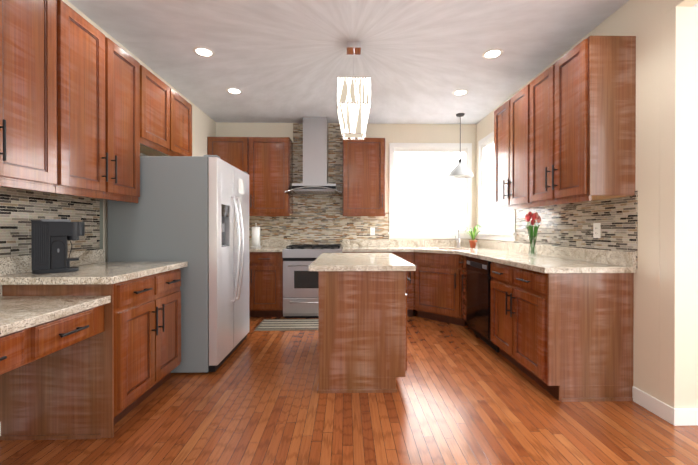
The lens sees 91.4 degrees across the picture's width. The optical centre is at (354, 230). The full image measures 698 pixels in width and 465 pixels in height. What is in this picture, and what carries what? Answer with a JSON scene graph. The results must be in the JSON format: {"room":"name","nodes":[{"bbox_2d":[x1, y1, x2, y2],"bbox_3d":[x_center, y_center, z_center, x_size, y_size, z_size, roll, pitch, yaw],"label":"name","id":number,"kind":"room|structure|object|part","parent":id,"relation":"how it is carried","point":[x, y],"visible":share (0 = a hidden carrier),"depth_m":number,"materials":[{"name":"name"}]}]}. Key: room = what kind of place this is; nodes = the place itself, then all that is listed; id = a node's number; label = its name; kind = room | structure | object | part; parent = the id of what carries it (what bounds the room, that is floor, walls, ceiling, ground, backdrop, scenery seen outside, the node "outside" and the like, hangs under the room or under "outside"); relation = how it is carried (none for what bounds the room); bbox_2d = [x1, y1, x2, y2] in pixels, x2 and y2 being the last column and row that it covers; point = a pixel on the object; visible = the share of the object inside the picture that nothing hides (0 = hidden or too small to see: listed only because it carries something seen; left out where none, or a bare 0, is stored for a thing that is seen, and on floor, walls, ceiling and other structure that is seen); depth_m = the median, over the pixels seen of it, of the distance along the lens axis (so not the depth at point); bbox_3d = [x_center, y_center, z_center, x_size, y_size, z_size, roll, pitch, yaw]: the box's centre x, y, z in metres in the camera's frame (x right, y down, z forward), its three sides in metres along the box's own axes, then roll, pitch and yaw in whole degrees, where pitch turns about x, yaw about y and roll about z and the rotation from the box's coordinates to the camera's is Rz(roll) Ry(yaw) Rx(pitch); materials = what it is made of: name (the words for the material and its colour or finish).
{"room":"kitchen","nodes":[
{"label":"kitchen","id":0,"kind":"room"},
{"bbox_2d":[62,0,215,261],"bbox_3d":[-2.005,-0.213,0.724,0.100,2.760,8.700,0,0,-1],"label":"wall","id":1,"kind":"structure","parent":0,"point":[203,126],"depth_m":4.29,"materials":[{"name":"beige paint"}]},
{"bbox_2d":[0,0,75,191],"bbox_3d":[-1.813,-0.781,1.566,0.319,1.070,0.838,0,0,-1],"label":"upper cabinet","id":2,"kind":"object","parent":1,"relation":"attached to","point":[38,89],"depth_m":1.79,"materials":[{"name":"brown wood"}]},
{"bbox_2d":[0,187,99,256],"bbox_3d":[-1.967,0.015,1.421,0.007,0.580,2.490,0,0,-1],"label":"wall tile","id":3,"kind":"structure","parent":1,"relation":"attached to","point":[20,209],"depth_m":2.12,"materials":[{"name":"tile"}]},
{"bbox_2d":[48,9,147,199],"bbox_3d":[-1.830,-0.784,2.296,0.319,1.070,0.909,0,0,-1],"label":"upper cabinet","id":4,"kind":"object","parent":1,"relation":"attached to","point":[110,141],"depth_m":2.30,"materials":[{"name":"brown wood"}]},
{"bbox_2d":[100,199,102,248],"bbox_3d":[-1.998,-0.283,2.687,0.003,0.885,0.041,0,0,-1],"label":"tile trim","id":5,"kind":"structure","parent":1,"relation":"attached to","point":[101,223],"depth_m":2.69,"materials":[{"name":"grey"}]},
{"bbox_2d":[140,65,175,155],"bbox_3d":[-1.845,-1.026,2.940,0.319,0.590,0.520,0,0,-1],"label":"upper cabinet","id":6,"kind":"object","parent":1,"relation":"attached to","point":[159,99],"depth_m":2.96,"materials":[{"name":"brown wood"}]},
{"bbox_2d":[176,93,191,155],"bbox_3d":[-1.854,-1.028,3.320,0.319,0.590,0.521,0,0,-1],"label":"upper cabinet","id":7,"kind":"object","parent":1,"relation":"attached to","point":[183,108],"depth_m":3.40,"materials":[{"name":"brown wood"}]},
{"bbox_2d":[216,122,475,238],"bbox_3d":[-0.109,-0.230,5.169,4.100,2.760,0.100,0,0,-1],"label":"wall","id":8,"kind":"structure","parent":0,"point":[419,133],"depth_m":5.13,"materials":[{"name":"beige paint"}]},
{"bbox_2d":[207,137,254,214],"bbox_3d":[-1.732,-0.774,4.908,0.639,1.070,0.340,0,0,-1],"label":"upper cabinet","id":9,"kind":"object","parent":8,"relation":"attached to","point":[239,152],"depth_m":4.74,"materials":[{"name":"brown wood"}]},
{"bbox_2d":[255,137,292,214],"bbox_3d":[-1.233,-0.774,4.920,0.640,1.070,0.340,0,0,-1],"label":"upper cabinet","id":10,"kind":"object","parent":8,"relation":"attached to","point":[273,155],"depth_m":4.76,"materials":[{"name":"brown wood"}]},
{"bbox_2d":[285,117,341,195],"bbox_3d":[-0.560,-1.060,4.843,0.775,1.095,0.507,0,0,-1],"label":"range hood","id":11,"kind":"object","parent":8,"relation":"attached to","point":[315,155],"visible":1,"depth_m":4.82,"materials":[{"name":"silver metal"}]},
{"bbox_3d":[-0.560,-0.557,4.843,0.775,0.089,0.504,0,0,-1],"label":"glass","id":12,"kind":"part","parent":11,"relation":"part of","materials":[{"name":"clear glass"}]},
{"bbox_2d":[249,123,475,246],"bbox_3d":[-0.111,-0.679,5.113,3.890,1.859,0.008,0,0,-1],"label":"wall tile","id":13,"kind":"structure","parent":8,"relation":"attached to","point":[317,219],"depth_m":5.10,"materials":[{"name":"tile"}]},
{"bbox_2d":[370,227,374,234],"bbox_3d":[0.273,0.011,5.116,0.070,0.116,0.008,0,0,-1],"label":"electrical outlet","id":14,"kind":"object","parent":13,"relation":"attached to","point":[372,230],"visible":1,"depth_m":5.12,"materials":[{"name":"white plastic"}]},
{"bbox_2d":[343,138,384,214],"bbox_3d":[0.131,-0.774,4.952,0.600,1.070,0.340,0,0,-1],"label":"upper cabinet","id":15,"kind":"object","parent":8,"relation":"attached to","point":[363,160],"depth_m":4.79,"materials":[{"name":"brown wood"}]},
{"bbox_2d":[388,143,471,238],"bbox_3d":[1.147,-0.600,5.170,1.290,1.440,0.146,0,0,-1],"label":"window","id":16,"kind":"structure","parent":8,"relation":"in","point":[431,193],"depth_m":5.14,"materials":[{"name":"white"}]},
{"bbox_2d":[395,149,464,231],"bbox_3d":[1.147,-0.608,5.175,1.070,1.249,0.045,0,0,-1],"label":"window blind","id":17,"kind":"object","parent":16,"relation":"attached to","point":[426,190],"visible":0.85,"depth_m":5.17,"materials":[{"name":"white plastic"}]},
{"bbox_2d":[0,310,697,464],"bbox_3d":[0.573,1.217,0.839,10.000,0.100,8.800,0,0,-1],"label":"floor","id":18,"kind":"structure","parent":0,"point":[464,395],"depth_m":2.08,"materials":[{"name":"brown wood"}]},
{"bbox_2d":[0,272,163,439],"bbox_3d":[-1.663,0.725,2.134,0.647,0.874,0.463,0,0,-1],"label":"base cabinet","id":19,"kind":"object","parent":18,"relation":"on","point":[90,348],"depth_m":1.91,"materials":[{"name":"brown wood"}]},
{"bbox_2d":[0,296,107,335],"bbox_3d":[-1.637,0.396,1.043,0.590,0.060,1.716,0,0,-1],"label":"countertop","id":20,"kind":"structure","parent":19,"relation":"on","point":[17,313],"depth_m":1.61,"materials":[{"name":"beige stone"}]},
{"bbox_2d":[0,260,187,283],"bbox_3d":[-1.638,0.267,2.263,0.645,0.040,0.887,0,0,-1],"label":"countertop","id":21,"kind":"structure","parent":19,"relation":"on","point":[104,272],"depth_m":1.97,"materials":[{"name":"beige stone"}]},
{"bbox_2d":[31,219,84,273],"bbox_3d":[-1.784,0.090,2.045,0.241,0.314,0.227,0,0,-1],"label":"coffee maker","id":22,"kind":"object","parent":21,"relation":"on","point":[50,238],"visible":1,"depth_m":1.99,"materials":[{"name":"black plastic"}]},
{"bbox_2d":[164,268,180,382],"bbox_3d":[-1.670,0.724,2.460,0.647,0.874,0.449,0,0,-1],"label":"base cabinet","id":23,"kind":"object","parent":18,"relation":"on","point":[172,280],"depth_m":2.54,"materials":[{"name":"brown wood"}]},
{"bbox_2d":[108,155,248,372],"bbox_3d":[-1.504,0.271,3.180,0.946,1.771,0.915,0,0,-1],"label":"refrigerator","id":24,"kind":"object","parent":18,"relation":"on","point":[193,211],"visible":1,"depth_m":2.73,"materials":[{"name":"grey metal"}]},
{"bbox_2d":[249,251,283,316],"bbox_3d":[-1.177,0.715,4.771,0.460,0.874,0.653,0,0,-1],"label":"base cabinet","id":25,"kind":"object","parent":18,"relation":"on","point":[265,267],"depth_m":4.46,"materials":[{"name":"brown wood"}]},
{"bbox_2d":[249,247,285,250],"bbox_3d":[-1.483,0.258,4.736,1.072,0.040,0.644,0,0,-1],"label":"countertop","id":26,"kind":"structure","parent":25,"relation":"on","point":[250,248],"depth_m":4.55,"materials":[{"name":"beige stone"}]},
{"bbox_2d":[251,223,260,246],"bbox_3d":[-1.423,0.063,4.929,0.150,0.347,0.150,0,0,-1],"label":"paper towel holder","id":27,"kind":"object","parent":26,"relation":"on","point":[255,236],"visible":1,"depth_m":4.88,"materials":[{"name":"white paper"}]},
{"bbox_2d":[254,319,318,330],"bbox_3d":[-0.555,1.149,4.179,1.220,0.008,0.470,0,0,-1],"label":"mat","id":28,"kind":"object","parent":18,"relation":"on","point":[284,324],"visible":0.46,"depth_m":4.12,"materials":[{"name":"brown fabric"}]},
{"bbox_2d":[282,244,341,317],"bbox_3d":[-0.558,0.678,4.747,0.770,0.948,0.706,0,0,-1],"label":"range","id":29,"kind":"object","parent":18,"relation":"on","point":[300,290],"visible":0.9,"depth_m":4.44,"materials":[{"name":"silver metal"}]},
{"bbox_2d":[317,273,410,392],"bbox_3d":[0.066,0.721,3.060,0.698,0.874,1.252,0,0,-1],"label":"kitchen island","id":30,"kind":"object","parent":18,"relation":"on","point":[362,322],"depth_m":2.45,"materials":[{"name":"brown wood"}]},
{"bbox_2d":[309,253,415,272],"bbox_3d":[0.041,0.264,3.069,0.756,0.040,1.330,0,0,-1],"label":"island countertop","id":31,"kind":"structure","parent":30,"relation":"on","point":[328,262],"depth_m":2.55,"materials":[{"name":"beige stone"}]},
{"bbox_2d":[406,275,414,315],"bbox_3d":[0.576,0.715,4.786,0.537,0.874,0.704,0,0,-1],"label":"base cabinet","id":32,"kind":"object","parent":18,"relation":"on","point":[410,291],"depth_m":4.50,"materials":[{"name":"brown wood"}]},
{"bbox_2d":[415,275,454,323],"bbox_3d":[1.224,0.716,4.480,0.863,0.874,0.864,0,0,-1],"label":"base cabinet","id":33,"kind":"object","parent":18,"relation":"on","point":[434,294],"depth_m":4.29,"materials":[{"name":"brown wood"}]},
{"bbox_2d":[455,275,462,325],"bbox_3d":[1.537,0.718,3.979,0.663,0.874,0.273,0,0,-1],"label":"base cabinet","id":34,"kind":"object","parent":18,"relation":"on","point":[458,278],"depth_m":4.06,"materials":[{"name":"brown wood"}]},
{"bbox_2d":[463,275,486,343],"bbox_3d":[1.569,0.720,3.523,0.621,0.874,0.746,0,0,-1],"label":"base cabinet","id":35,"kind":"object","parent":18,"relation":"on","point":[474,286],"depth_m":3.55,"materials":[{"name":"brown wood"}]},
{"bbox_2d":[466,256,498,351],"bbox_3d":[1.557,0.722,3.535,0.605,0.870,0.592,0,0,-1],"label":"dishwasher","id":36,"kind":"object","parent":35,"relation":"in","point":[478,269],"depth_m":3.45,"materials":[{"name":"black metal"}]},
{"bbox_2d":[487,275,502,354],"bbox_3d":[1.582,0.722,2.973,0.621,0.874,0.505,0,0,-1],"label":"base cabinet","id":37,"kind":"object","parent":18,"relation":"on","point":[494,282],"depth_m":3.13,"materials":[{"name":"brown wood"}]},
{"bbox_2d":[503,271,635,401],"bbox_3d":[1.591,0.723,2.585,0.621,0.874,0.528,0,0,-1],"label":"base cabinet","id":38,"kind":"object","parent":18,"relation":"on","point":[557,322],"depth_m":2.33,"materials":[{"name":"brown wood"}]},
{"bbox_2d":[342,247,634,274],"bbox_3d":[0.851,0.262,3.694,1.990,0.040,2.838,0,0,-1],"label":"countertop","id":39,"kind":"structure","parent":38,"relation":"on","point":[482,260],"depth_m":3.38,"materials":[{"name":"beige stone"}]},
{"bbox_2d":[427,247,470,250],"bbox_3d":[1.262,0.343,4.519,0.676,0.184,0.676,0,0,-1],"label":"sink","id":40,"kind":"object","parent":39,"relation":"in","point":[428,248],"depth_m":4.63,"materials":[{"name":"silver metal"}]},
{"bbox_2d":[451,219,460,247],"bbox_3d":[1.379,0.040,4.646,0.185,0.395,0.198,0,0,-1],"label":"faucet","id":41,"kind":"object","parent":39,"relation":"on","point":[458,240],"visible":1,"depth_m":4.69,"materials":[{"name":"silver metal"}]},
{"bbox_2d":[460,225,485,247],"bbox_3d":[1.652,0.077,4.703,0.366,0.321,0.411,0,0,-1],"label":"spider plant","id":42,"kind":"object","parent":39,"relation":"on","point":[472,242],"visible":0.98,"depth_m":4.68,"materials":[{"name":"green plant"}]},
{"bbox_2d":[524,212,540,255],"bbox_3d":[1.721,0.029,3.283,0.171,0.428,0.180,0,0,-1],"label":"vase","id":43,"kind":"object","parent":39,"relation":"on","point":[530,215],"visible":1,"depth_m":3.26,"materials":[{"name":"clear glass"}]},
{"bbox_3d":[1.716,0.150,3.283,0.080,0.185,0.080,0,0,-1],"label":"vase glass","id":44,"kind":"part","parent":43,"relation":"part of","materials":[{"name":"clear glass"}]},
{"bbox_2d":[68,0,697,123],"bbox_3d":[0.573,-1.513,0.829,10.000,0.360,8.800,0,0,-1],"label":"ceiling","id":45,"kind":"structure","parent":0,"point":[290,61],"depth_m":3.00,"materials":[{"name":"paint"}]},
{"bbox_2d":[193,47,214,56],"bbox_3d":[-1.349,-1.599,3.054,0.180,0.003,0.180,0,0,-1],"label":"recessed light","id":46,"kind":"object","parent":45,"relation":"in","point":[203,51],"visible":1,"depth_m":3.05,"materials":[{"name":"white plastic"}]},
{"bbox_2d":[226,88,241,93],"bbox_3d":[-1.380,-1.602,3.914,0.180,0.003,0.180,0,0,-1],"label":"recessed light","id":47,"kind":"object","parent":45,"relation":"in","point":[234,91],"visible":1,"depth_m":3.90,"materials":[{"name":"white plastic"}]},
{"bbox_2d":[337,41,371,139],"bbox_3d":[-0.006,-1.204,2.937,0.288,0.792,0.288,0,0,-1],"label":"chandelier","id":48,"kind":"object","parent":45,"relation":"hanging from","point":[354,96],"visible":1,"depth_m":2.82,"materials":[{"name":"white glass"}]},
{"bbox_2d":[447,113,472,178],"bbox_3d":[1.462,-1.175,4.712,0.350,0.864,0.350,0,0,-1],"label":"pendant light","id":49,"kind":"object","parent":45,"relation":"hanging from","point":[460,170],"visible":1,"depth_m":4.67,"materials":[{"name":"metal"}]},
{"bbox_2d":[452,89,468,95],"bbox_3d":[1.230,-1.603,3.955,0.180,0.003,0.180,0,0,-1],"label":"recessed light","id":50,"kind":"object","parent":45,"relation":"in","point":[460,92],"visible":1,"depth_m":3.95,"materials":[{"name":"white plastic"}]},
{"bbox_2d":[482,49,502,58],"bbox_3d":[1.250,-1.599,3.085,0.180,0.003,0.180,0,0,-1],"label":"recessed light","id":51,"kind":"object","parent":45,"relation":"in","point":[491,53],"visible":1,"depth_m":3.08,"materials":[{"name":"white plastic"}]},
{"bbox_2d":[476,0,697,399],"bbox_3d":[1.994,-0.213,0.817,0.100,2.760,8.700,0,0,-1],"label":"wall","id":52,"kind":"structure","parent":0,"point":[639,20],"depth_m":2.24,"materials":[{"name":"beige paint"}]},
{"bbox_2d":[478,131,515,240],"bbox_3d":[1.881,-0.597,4.489,0.146,1.440,1.130,0,0,-1],"label":"window","id":53,"kind":"structure","parent":52,"relation":"in","point":[493,201],"depth_m":4.90,"materials":[{"name":"white"}]},
{"bbox_2d":[482,139,511,231],"bbox_3d":[1.885,-0.606,4.489,0.045,1.249,0.910,0,0,-1],"label":"window blind","id":54,"kind":"object","parent":53,"relation":"attached to","point":[506,224],"visible":0.48,"depth_m":4.70,"materials":[{"name":"white plastic"}]},
{"bbox_2d":[503,89,522,206],"bbox_3d":[1.719,-0.782,3.231,0.334,1.080,0.508,0,0,-1],"label":"upper cabinet","id":55,"kind":"object","parent":52,"relation":"attached to","point":[513,108],"depth_m":3.33,"materials":[{"name":"brown wood"}]},
{"bbox_2d":[494,105,533,210],"bbox_3d":[1.712,-0.784,3.561,0.334,1.080,0.435,0,0,-1],"label":"upper cabinet","id":56,"kind":"object","parent":52,"relation":"attached to","point":[498,114],"depth_m":3.65,"materials":[{"name":"brown wood"}]},
{"bbox_2d":[523,70,567,206],"bbox_3d":[1.728,-0.781,2.866,0.334,1.080,0.507,0,0,-1],"label":"upper cabinet","id":57,"kind":"object","parent":52,"relation":"attached to","point":[535,93],"depth_m":2.95,"materials":[{"name":"brown wood"}]},
{"bbox_2d":[476,191,637,268],"bbox_3d":[1.871,-0.009,3.727,0.007,0.530,2.861,0,0,-1],"label":"wall tile","id":58,"kind":"structure","parent":52,"relation":"attached to","point":[567,225],"depth_m":2.78,"materials":[{"name":"tile"}]},
{"bbox_2d":[593,223,600,237],"bbox_3d":[1.888,0.000,2.656,0.008,0.116,0.070,0,0,-1],"label":"electrical outlet","id":59,"kind":"object","parent":58,"relation":"attached to","point":[596,230],"visible":1,"depth_m":2.65,"materials":[{"name":"white plastic"}]},
{"bbox_2d":[547,35,635,202],"bbox_3d":[1.736,-0.780,2.531,0.334,1.080,0.447,0,0,-1],"label":"upper cabinet","id":60,"kind":"object","parent":52,"relation":"attached to","point":[591,89],"depth_m":2.31,"materials":[{"name":"brown wood"}]},
{"bbox_2d":[632,386,668,421],"bbox_3d":[1.905,1.112,2.183,0.013,0.100,0.285,0,0,-1],"label":"baseboard","id":61,"kind":"structure","parent":52,"relation":"attached to","point":[659,408],"depth_m":2.18,"materials":[{"name":"white paint"}]},
{"bbox_2d":[659,6,697,407],"bbox_3d":[3.729,-0.088,2.129,3.630,2.499,0.100,0,0,-1],"label":"wall","id":62,"kind":"structure","parent":0,"point":[678,328],"depth_m":2.04,"materials":[{"name":"beige paint"}]},
{"bbox_2d":[669,406,697,425],"bbox_3d":[3.723,1.112,2.077,3.644,0.100,0.014,0,0,-1],"label":"baseboard","id":63,"kind":"structure","parent":62,"relation":"attached to","point":[675,416],"depth_m":2.03,"materials":[{"name":"white paint"}]}
]}

